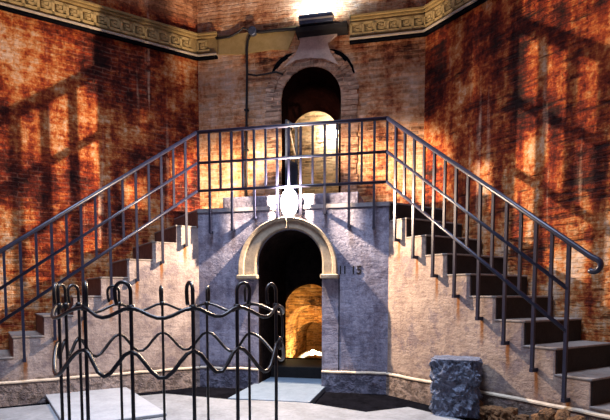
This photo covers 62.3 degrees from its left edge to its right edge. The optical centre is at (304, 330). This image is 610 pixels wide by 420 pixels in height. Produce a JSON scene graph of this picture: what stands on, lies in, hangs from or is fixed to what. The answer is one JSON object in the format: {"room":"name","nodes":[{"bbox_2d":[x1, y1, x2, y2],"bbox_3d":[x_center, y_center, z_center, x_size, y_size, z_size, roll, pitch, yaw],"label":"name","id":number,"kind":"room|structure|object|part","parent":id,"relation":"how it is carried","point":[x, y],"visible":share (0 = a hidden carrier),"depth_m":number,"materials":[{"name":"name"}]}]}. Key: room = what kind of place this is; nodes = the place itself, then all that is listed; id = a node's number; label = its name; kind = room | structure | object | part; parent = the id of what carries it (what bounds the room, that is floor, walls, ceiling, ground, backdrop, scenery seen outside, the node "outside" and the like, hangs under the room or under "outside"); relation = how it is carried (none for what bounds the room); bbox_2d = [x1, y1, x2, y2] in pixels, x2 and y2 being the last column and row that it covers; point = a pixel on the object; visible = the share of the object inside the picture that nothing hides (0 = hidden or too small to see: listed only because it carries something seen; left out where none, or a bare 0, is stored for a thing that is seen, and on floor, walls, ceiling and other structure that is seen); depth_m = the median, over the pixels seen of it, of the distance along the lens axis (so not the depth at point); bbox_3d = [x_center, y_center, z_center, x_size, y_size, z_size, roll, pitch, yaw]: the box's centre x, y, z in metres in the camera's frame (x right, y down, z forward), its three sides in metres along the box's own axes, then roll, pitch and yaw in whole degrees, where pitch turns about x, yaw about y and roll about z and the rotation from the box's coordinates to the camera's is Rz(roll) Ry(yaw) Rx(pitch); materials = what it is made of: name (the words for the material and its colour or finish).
{"room":"stone crypt hall","nodes":[
{"label":"stone crypt hall","id":0,"kind":"room"},
{"bbox_2d":[0,0,199,349],"bbox_3d":[-3.102,-2.743,6.967,3.383,7.500,0.150,-3,5,-32],"label":"wall","id":1,"kind":"structure","parent":0,"point":[80,110],"depth_m":6.93,"materials":[{"name":"brick"}]},
{"bbox_2d":[0,0,198,60],"bbox_3d":[-3.042,-4.233,6.768,3.383,0.378,0.077,-3,5,-32],"label":"trim","id":2,"kind":"structure","parent":1,"relation":"attached to","point":[82,15],"depth_m":6.97,"materials":[{"name":"beige stone"}]},
{"bbox_3d":[-3.041,-4.387,6.757,3.383,0.070,0.075,-3,5,-32],"label":"moulding","id":3,"kind":"part","parent":2,"relation":"part of","materials":[{"name":"beige stone"}]},
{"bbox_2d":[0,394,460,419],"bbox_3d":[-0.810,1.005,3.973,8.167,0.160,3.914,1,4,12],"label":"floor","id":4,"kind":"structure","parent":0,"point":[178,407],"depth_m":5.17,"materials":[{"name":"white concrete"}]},
{"bbox_2d":[45,387,166,419],"bbox_3d":[-2.205,0.803,5.463,0.920,0.034,1.680,-3,5,-32],"label":"marble slab","id":5,"kind":"object","parent":4,"relation":"on","point":[105,404],"visible":0.94,"depth_m":5.29,"materials":[{"name":"white stone"}]},
{"bbox_2d":[50,280,284,419],"bbox_3d":[-0.962,0.295,3.760,1.626,1.288,1.683,0,4,0],"label":"fence","id":6,"kind":"object","parent":4,"relation":"on","point":[58,306],"visible":1,"depth_m":3.38,"materials":[{"name":"metal"}]},
{"bbox_3d":[-1.690,0.315,3.471,0.023,1.288,0.152,-1,4,-15],"label":"post","id":7,"kind":"part","parent":6,"relation":"part of","materials":[{"name":"metal"}]},
{"bbox_3d":[-1.737,0.304,3.642,0.023,1.286,0.113,1,4,8],"label":"post","id":8,"kind":"part","parent":6,"relation":"part of","materials":[{"name":"metal"}]},
{"bbox_3d":[-1.740,0.291,3.831,0.022,1.285,0.112,2,5,28],"label":"post","id":9,"kind":"part","parent":6,"relation":"part of","materials":[{"name":"metal"}]},
{"bbox_3d":[-1.288,0.349,2.998,0.022,1.286,0.122,-2,5,-28],"label":"post","id":10,"kind":"part","parent":6,"relation":"part of","materials":[{"name":"metal"}]},
{"bbox_3d":[-1.588,0.263,4.222,0.112,1.285,0.022,-1,4,-15],"label":"post","id":11,"kind":"part","parent":6,"relation":"part of","materials":[{"name":"metal"}]},
{"bbox_3d":[-1.055,0.351,2.962,0.117,1.286,0.023,0,4,4],"label":"post","id":12,"kind":"part","parent":6,"relation":"part of","materials":[{"name":"metal"}]},
{"bbox_3d":[-1.267,0.245,4.487,0.022,1.285,0.112,-2,4,-26],"label":"post","id":13,"kind":"part","parent":6,"relation":"part of","materials":[{"name":"metal"}]},
{"bbox_3d":[-0.962,-0.149,3.700,1.624,0.093,1.623,0,4,0],"label":"wave rail","id":14,"kind":"part","parent":6,"relation":"part of","materials":[{"name":"metal"}]},
{"bbox_3d":[-0.962,0.160,3.721,1.626,0.207,1.625,0,4,0],"label":"wave rail","id":15,"kind":"part","parent":6,"relation":"part of","materials":[{"name":"metal"}]},
{"bbox_3d":[-0.688,0.345,3.053,0.023,1.286,0.116,-3,5,-35],"label":"post","id":16,"kind":"part","parent":6,"relation":"part of","materials":[{"name":"metal"}]},
{"bbox_3d":[-0.866,0.241,4.543,0.023,1.286,0.113,0,4,3],"label":"post","id":17,"kind":"part","parent":6,"relation":"part of","materials":[{"name":"metal"}]},
{"bbox_3d":[-0.386,0.335,3.195,0.097,1.286,0.074,0,4,0],"label":"post","id":18,"kind":"part","parent":6,"relation":"part of","materials":[{"name":"metal"}]},
{"bbox_3d":[-0.499,0.253,4.377,0.022,1.285,0.112,-2,5,-29],"label":"post","id":19,"kind":"part","parent":6,"relation":"part of","materials":[{"name":"metal"}]},
{"bbox_3d":[-0.232,0.312,3.520,0.023,1.286,0.113,4,5,42],"label":"post","id":20,"kind":"part","parent":6,"relation":"part of","materials":[{"name":"metal"}]},
{"bbox_2d":[429,355,482,418],"bbox_3d":[1.528,0.559,5.124,0.525,0.570,0.470,1,4,20],"label":"stone block","id":21,"kind":"object","parent":4,"relation":"on","point":[455,391],"visible":1,"depth_m":4.95,"materials":[{"name":"stone"}]},
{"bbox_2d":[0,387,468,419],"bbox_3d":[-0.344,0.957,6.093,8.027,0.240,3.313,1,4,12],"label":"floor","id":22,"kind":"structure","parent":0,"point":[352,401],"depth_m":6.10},
{"bbox_2d":[0,211,199,406],"bbox_3d":[-2.911,-0.325,6.537,2.875,2.536,1.023,-3,5,-32],"label":"staircase","id":23,"kind":"structure","parent":22,"relation":"on","point":[28,382],"depth_m":6.46,"materials":[{"name":"paint"}]},
{"bbox_2d":[228,377,324,403],"bbox_3d":[-0.252,0.772,6.500,0.969,0.072,1.560,1,4,12],"label":"threshold slab","id":24,"kind":"object","parent":22,"relation":"on","point":[305,390],"visible":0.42,"depth_m":6.30,"materials":[{"name":"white stone"}]},
{"bbox_2d":[174,192,442,393],"bbox_3d":[-0.097,-0.445,7.098,3.968,2.697,1.043,1,4,12],"label":"wall","id":25,"kind":"structure","parent":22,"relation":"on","point":[355,304],"depth_m":6.51,"materials":[{"name":"paint"}]},
{"bbox_2d":[236,217,338,278],"bbox_3d":[-0.235,-1.066,6.553,1.357,0.795,0.120,1,4,12],"label":"doorway arch","id":26,"kind":"object","parent":25,"relation":"attached to","point":[248,259],"visible":1,"depth_m":6.53,"materials":[{"name":"stone"}]},
{"bbox_2d":[280,188,298,218],"bbox_3d":[-0.201,-1.630,6.506,0.253,0.413,0.080,1,4,12],"label":"lamp","id":27,"kind":"object","parent":25,"relation":"attached to","point":[289,201],"visible":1,"depth_m":6.48,"materials":[{"name":"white glass"}]},
{"bbox_3d":[-0.204,-1.629,6.491,0.200,0.332,0.050,1,4,12],"label":"glass","id":28,"kind":"part","parent":27,"relation":"part of","materials":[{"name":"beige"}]},
{"bbox_2d":[0,116,603,402],"bbox_3d":[-0.446,-0.979,5.629,6.272,3.166,1.998,1,4,12],"label":"stair railing","id":29,"kind":"object","parent":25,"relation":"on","point":[554,232],"visible":0.97,"depth_m":5.86,"materials":[{"name":"grey metal"}]},
{"bbox_3d":[-2.452,-1.298,6.122,2.435,1.786,0.036,-3,5,-32],"label":"rail","id":30,"kind":"part","parent":29,"relation":"part of","materials":[{"name":"grey metal"}]},
{"bbox_3d":[-2.568,-1.557,6.029,2.717,2.060,0.048,-3,5,-32],"label":"handrail","id":31,"kind":"part","parent":29,"relation":"part of","materials":[{"name":"grey metal"}]},
{"bbox_3d":[-2.452,-0.936,6.147,2.436,1.788,0.038,-3,5,-32],"label":"rail","id":32,"kind":"part","parent":29,"relation":"part of","materials":[{"name":"grey metal"}]},
{"bbox_3d":[-0.205,-2.598,6.408,2.476,0.046,0.048,1,4,12],"label":"handrail","id":33,"kind":"part","parent":29,"relation":"part of","materials":[{"name":"grey metal"}]},
{"bbox_3d":[-0.205,-1.839,6.461,2.476,0.036,0.038,1,4,12],"label":"rail","id":34,"kind":"part","parent":29,"relation":"part of","materials":[{"name":"grey metal"}]},
{"bbox_3d":[-0.205,-2.201,6.436,2.476,0.034,0.036,1,4,12],"label":"rail","id":35,"kind":"part","parent":29,"relation":"part of","materials":[{"name":"grey metal"}]},
{"bbox_3d":[1.628,-0.908,5.275,0.038,1.722,2.346,-3,5,-32],"label":"rail","id":36,"kind":"part","parent":29,"relation":"part of","materials":[{"name":"grey metal"}]},
{"bbox_3d":[1.628,-1.270,5.250,0.036,1.721,2.345,-3,5,-32],"label":"rail","id":37,"kind":"part","parent":29,"relation":"part of","materials":[{"name":"grey metal"}]},
{"bbox_3d":[1.702,-1.526,5.115,0.048,1.994,2.627,-3,5,-32],"label":"handrail","id":38,"kind":"part","parent":29,"relation":"part of","materials":[{"name":"grey metal"}]},
{"bbox_2d":[469,400,482,419],"bbox_3d":[1.710,0.801,5.059,0.140,0.216,0.154,3,5,38],"label":"rubble stone","id":39,"kind":"object","parent":22,"relation":"on","point":[480,401],"visible":0.22,"depth_m":5.02,"materials":[{"name":"brown stone"}]},
{"bbox_2d":[477,405,488,419],"bbox_3d":[1.751,0.826,4.963,0.136,0.180,0.158,-3,5,-33],"label":"rubble stone","id":40,"kind":"object","parent":22,"relation":"on","point":[483,415],"visible":0.7,"depth_m":4.91,"materials":[{"name":"brown stone"}]},
{"bbox_2d":[487,405,503,419],"bbox_3d":[1.848,0.824,4.846,0.179,0.200,0.154,-3,5,-33],"label":"rubble stone","id":41,"kind":"object","parent":22,"relation":"on","point":[494,412],"visible":0.75,"depth_m":4.81,"materials":[{"name":"brown stone"}]},
{"bbox_2d":[386,203,609,419],"bbox_3d":[2.214,-0.246,5.403,1.023,2.536,2.875,-3,5,-32],"label":"staircase","id":42,"kind":"structure","parent":22,"relation":"on","point":[425,321],"depth_m":5.39,"materials":[{"name":"paint"}]},
{"bbox_2d":[500,407,517,419],"bbox_3d":[1.922,0.824,4.749,0.170,0.213,0.163,2,4,27],"label":"rubble stone","id":43,"kind":"object","parent":22,"relation":"on","point":[509,413],"visible":0.91,"depth_m":4.70,"materials":[{"name":"brown stone"}]},
{"bbox_2d":[515,414,529,419],"bbox_3d":[1.985,0.853,4.624,0.162,0.173,0.201,2,4,27],"label":"rubble stone","id":44,"kind":"object","parent":22,"relation":"on","point":[520,416],"visible":0.99,"depth_m":4.60,"materials":[{"name":"brown stone"}]},
{"bbox_2d":[529,413,537,419],"bbox_3d":[2.082,0.842,4.546,0.129,0.205,0.122,-1,4,-15],"label":"rubble stone","id":45,"kind":"object","parent":22,"relation":"on","point":[532,416],"visible":0.55,"depth_m":4.52,"materials":[{"name":"brown stone"}]},
{"bbox_2d":[536,408,555,419],"bbox_3d":[2.130,0.817,4.462,0.157,0.268,0.176,4,5,42],"label":"rubble stone","id":46,"kind":"object","parent":22,"relation":"on","point":[544,414],"visible":0.95,"depth_m":4.41,"materials":[{"name":"brown stone"}]},
{"bbox_2d":[554,409,570,419],"bbox_3d":[2.206,0.819,4.322,0.135,0.284,0.177,2,4,26],"label":"rubble stone","id":47,"kind":"object","parent":22,"relation":"on","point":[562,414],"visible":0.97,"depth_m":4.29,"materials":[{"name":"brown stone"}]},
{"bbox_2d":[566,415,585,419],"bbox_3d":[2.265,0.838,4.243,0.211,0.257,0.155,-2,5,-28],"label":"rubble stone","id":48,"kind":"object","parent":22,"relation":"on","point":[577,417],"visible":1,"depth_m":4.20,"materials":[{"name":"brown stone"}]},
{"bbox_2d":[258,230,313,382],"bbox_3d":[-0.046,-0.324,7.333,0.859,2.063,1.420,1,4,12],"label":"wall","id":49,"kind":"structure","parent":0,"point":[274,254],"depth_m":7.22,"materials":[{"name":"black"}]},
{"bbox_2d":[271,359,321,378],"bbox_3d":[0.014,0.587,7.665,0.857,0.180,0.870,1,4,12],"label":"step","id":50,"kind":"structure","parent":49,"relation":"on","point":[288,368],"depth_m":7.29,"materials":[{"name":"black stone"}]},
{"bbox_2d":[286,241,321,359],"bbox_3d":[0.130,-0.289,8.130,1.459,2.643,0.195,1,4,12],"label":"wall","id":51,"kind":"structure","parent":0,"point":[304,263],"depth_m":8.01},
{"bbox_2d":[286,284,321,357],"bbox_3d":[0.659,-0.398,11.422,3.600,3.600,1.100,1,4,12],"label":"wall","id":52,"kind":"structure","parent":0,"point":[305,296],"depth_m":11.07,"materials":[{"name":"orange brick"}]},
{"bbox_2d":[297,351,321,357],"bbox_3d":[0.227,0.928,11.662,0.980,0.921,0.110,1,4,12],"label":"arch","id":53,"kind":"object","parent":52,"relation":"attached to","point":[317,353],"visible":0.35,"depth_m":11.63,"materials":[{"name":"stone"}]},
{"bbox_2d":[298,305,321,357],"bbox_3d":[0.477,-0.486,12.688,1.838,3.600,1.300,1,4,12],"label":"wall niche","id":54,"kind":"object","parent":52,"relation":"in","point":[310,320],"visible":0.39,"depth_m":13.03,"materials":[{"name":"orange brick"}]},
{"bbox_2d":[281,67,340,192],"bbox_3d":[0.129,-2.892,8.310,0.879,2.015,1.927,0,4,3],"label":"wall","id":55,"kind":"structure","parent":0,"point":[310,89],"depth_m":8.03,"materials":[{"name":"black"}]},
{"bbox_2d":[285,119,297,193],"bbox_3d":[-0.199,-2.535,7.841,0.047,1.330,0.360,2,4,26],"label":"gate leaf","id":56,"kind":"object","parent":55,"relation":"attached to","point":[293,165],"visible":0.59,"depth_m":7.84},
{"bbox_3d":[-0.207,-2.251,7.865,0.012,0.640,0.280,2,4,26],"label":"panel","id":57,"kind":"part","parent":56,"relation":"part of","materials":[{"name":"black metal"}]},
{"bbox_2d":[197,0,425,208],"bbox_3d":[0.016,-4.072,7.355,3.383,4.903,0.001,1,4,12],"label":"wall","id":58,"kind":"structure","parent":0,"point":[390,75],"depth_m":7.38,"materials":[{"name":"brick"}]},
{"bbox_2d":[197,31,217,60],"bbox_3d":[-1.483,-4.294,7.635,0.328,0.378,0.077,1,4,12],"label":"trim","id":59,"kind":"structure","parent":58,"relation":"attached to","point":[207,44],"depth_m":7.62,"materials":[{"name":"beige stone"}]},
{"bbox_3d":[-1.483,-4.447,7.623,0.328,0.070,0.075,1,4,12],"label":"moulding","id":60,"kind":"part","parent":59,"relation":"part of","materials":[{"name":"beige stone"}]},
{"bbox_3d":[-1.483,-4.157,7.643,0.328,0.028,0.075,1,4,12],"label":"moulding","id":61,"kind":"part","parent":59,"relation":"part of","materials":[{"name":"beige stone"}]},
{"bbox_2d":[216,26,294,196],"bbox_3d":[-0.722,-3.215,7.532,1.269,2.577,0.090,1,4,12],"label":"conduit","id":62,"kind":"object","parent":58,"relation":"attached to","point":[252,31],"visible":0.91,"depth_m":7.51,"materials":[{"name":"grey metal"}]},
{"bbox_2d":[218,25,297,54],"bbox_3d":[-0.703,-4.275,7.489,1.226,0.325,0.023,1,4,13],"label":"trim","id":63,"kind":"structure","parent":58,"relation":"attached to","point":[235,45],"depth_m":7.48,"materials":[{"name":"paint"}]},
{"bbox_2d":[265,34,358,195],"bbox_3d":[0.085,-3.100,7.388,1.406,2.554,0.058,1,4,12],"label":"brick arch","id":64,"kind":"object","parent":58,"relation":"attached to","point":[314,51],"visible":0.87,"depth_m":7.31,"materials":[{"name":"brown brick"}]},
{"bbox_2d":[295,21,347,39],"bbox_3d":[0.240,-4.280,7.188,0.733,0.120,0.200,1,4,12],"label":"stone ledge","id":65,"kind":"object","parent":58,"relation":"attached to","point":[340,28],"visible":1,"depth_m":7.14,"materials":[{"name":"grey stone"}]},
{"bbox_2d":[298,11,334,25],"bbox_3d":[0.167,-4.392,7.158,0.503,0.118,0.210,1,4,12],"label":"floodlight","id":66,"kind":"object","parent":65,"relation":"on","point":[324,17],"visible":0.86,"depth_m":7.08,"materials":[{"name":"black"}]},
{"bbox_2d":[349,6,424,44],"bbox_3d":[1.147,-4.253,7.053,1.051,0.378,0.077,1,4,12],"label":"trim","id":67,"kind":"structure","parent":58,"relation":"attached to","point":[405,23],"depth_m":7.04,"materials":[{"name":"beige stone"}]},
{"bbox_3d":[1.147,-4.117,7.062,1.051,0.028,0.075,1,4,12],"label":"moulding","id":68,"kind":"part","parent":67,"relation":"part of","materials":[{"name":"beige stone"}]},
{"bbox_3d":[1.147,-4.407,7.041,1.051,0.070,0.075,1,4,12],"label":"moulding","id":69,"kind":"part","parent":67,"relation":"part of","materials":[{"name":"beige stone"}]},
{"bbox_2d":[291,111,338,193],"bbox_3d":[0.474,-3.248,10.545,3.200,2.615,0.101,1,4,12],"label":"wall","id":70,"kind":"structure","parent":0,"point":[314,116],"depth_m":10.51,"materials":[{"name":"brick"}]},
{"bbox_2d":[327,129,335,138],"bbox_3d":[0.559,-4.034,10.353,0.212,0.180,0.130,1,4,12],"label":"lamp","id":71,"kind":"object","parent":70,"relation":"attached to","point":[331,133],"visible":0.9,"depth_m":10.31,"materials":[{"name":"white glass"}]},
{"bbox_2d":[424,0,609,341],"bbox_3d":[2.640,-2.654,5.697,0.150,7.500,3.383,-3,5,-32],"label":"wall","id":72,"kind":"structure","parent":0,"point":[517,92],"depth_m":5.67,"materials":[{"name":"brick"}]},
{"bbox_2d":[423,0,487,36],"bbox_3d":[2.546,-4.147,5.533,0.077,0.378,3.383,-3,5,-32],"label":"trim","id":73,"kind":"structure","parent":72,"relation":"attached to","point":[438,13],"depth_m":6.64,"materials":[{"name":"beige stone"}]},
{"bbox_3d":[2.545,-4.301,5.521,0.075,0.070,3.383,-3,5,-32],"label":"moulding","id":74,"kind":"part","parent":73,"relation":"part of","materials":[{"name":"beige stone"}]}
]}

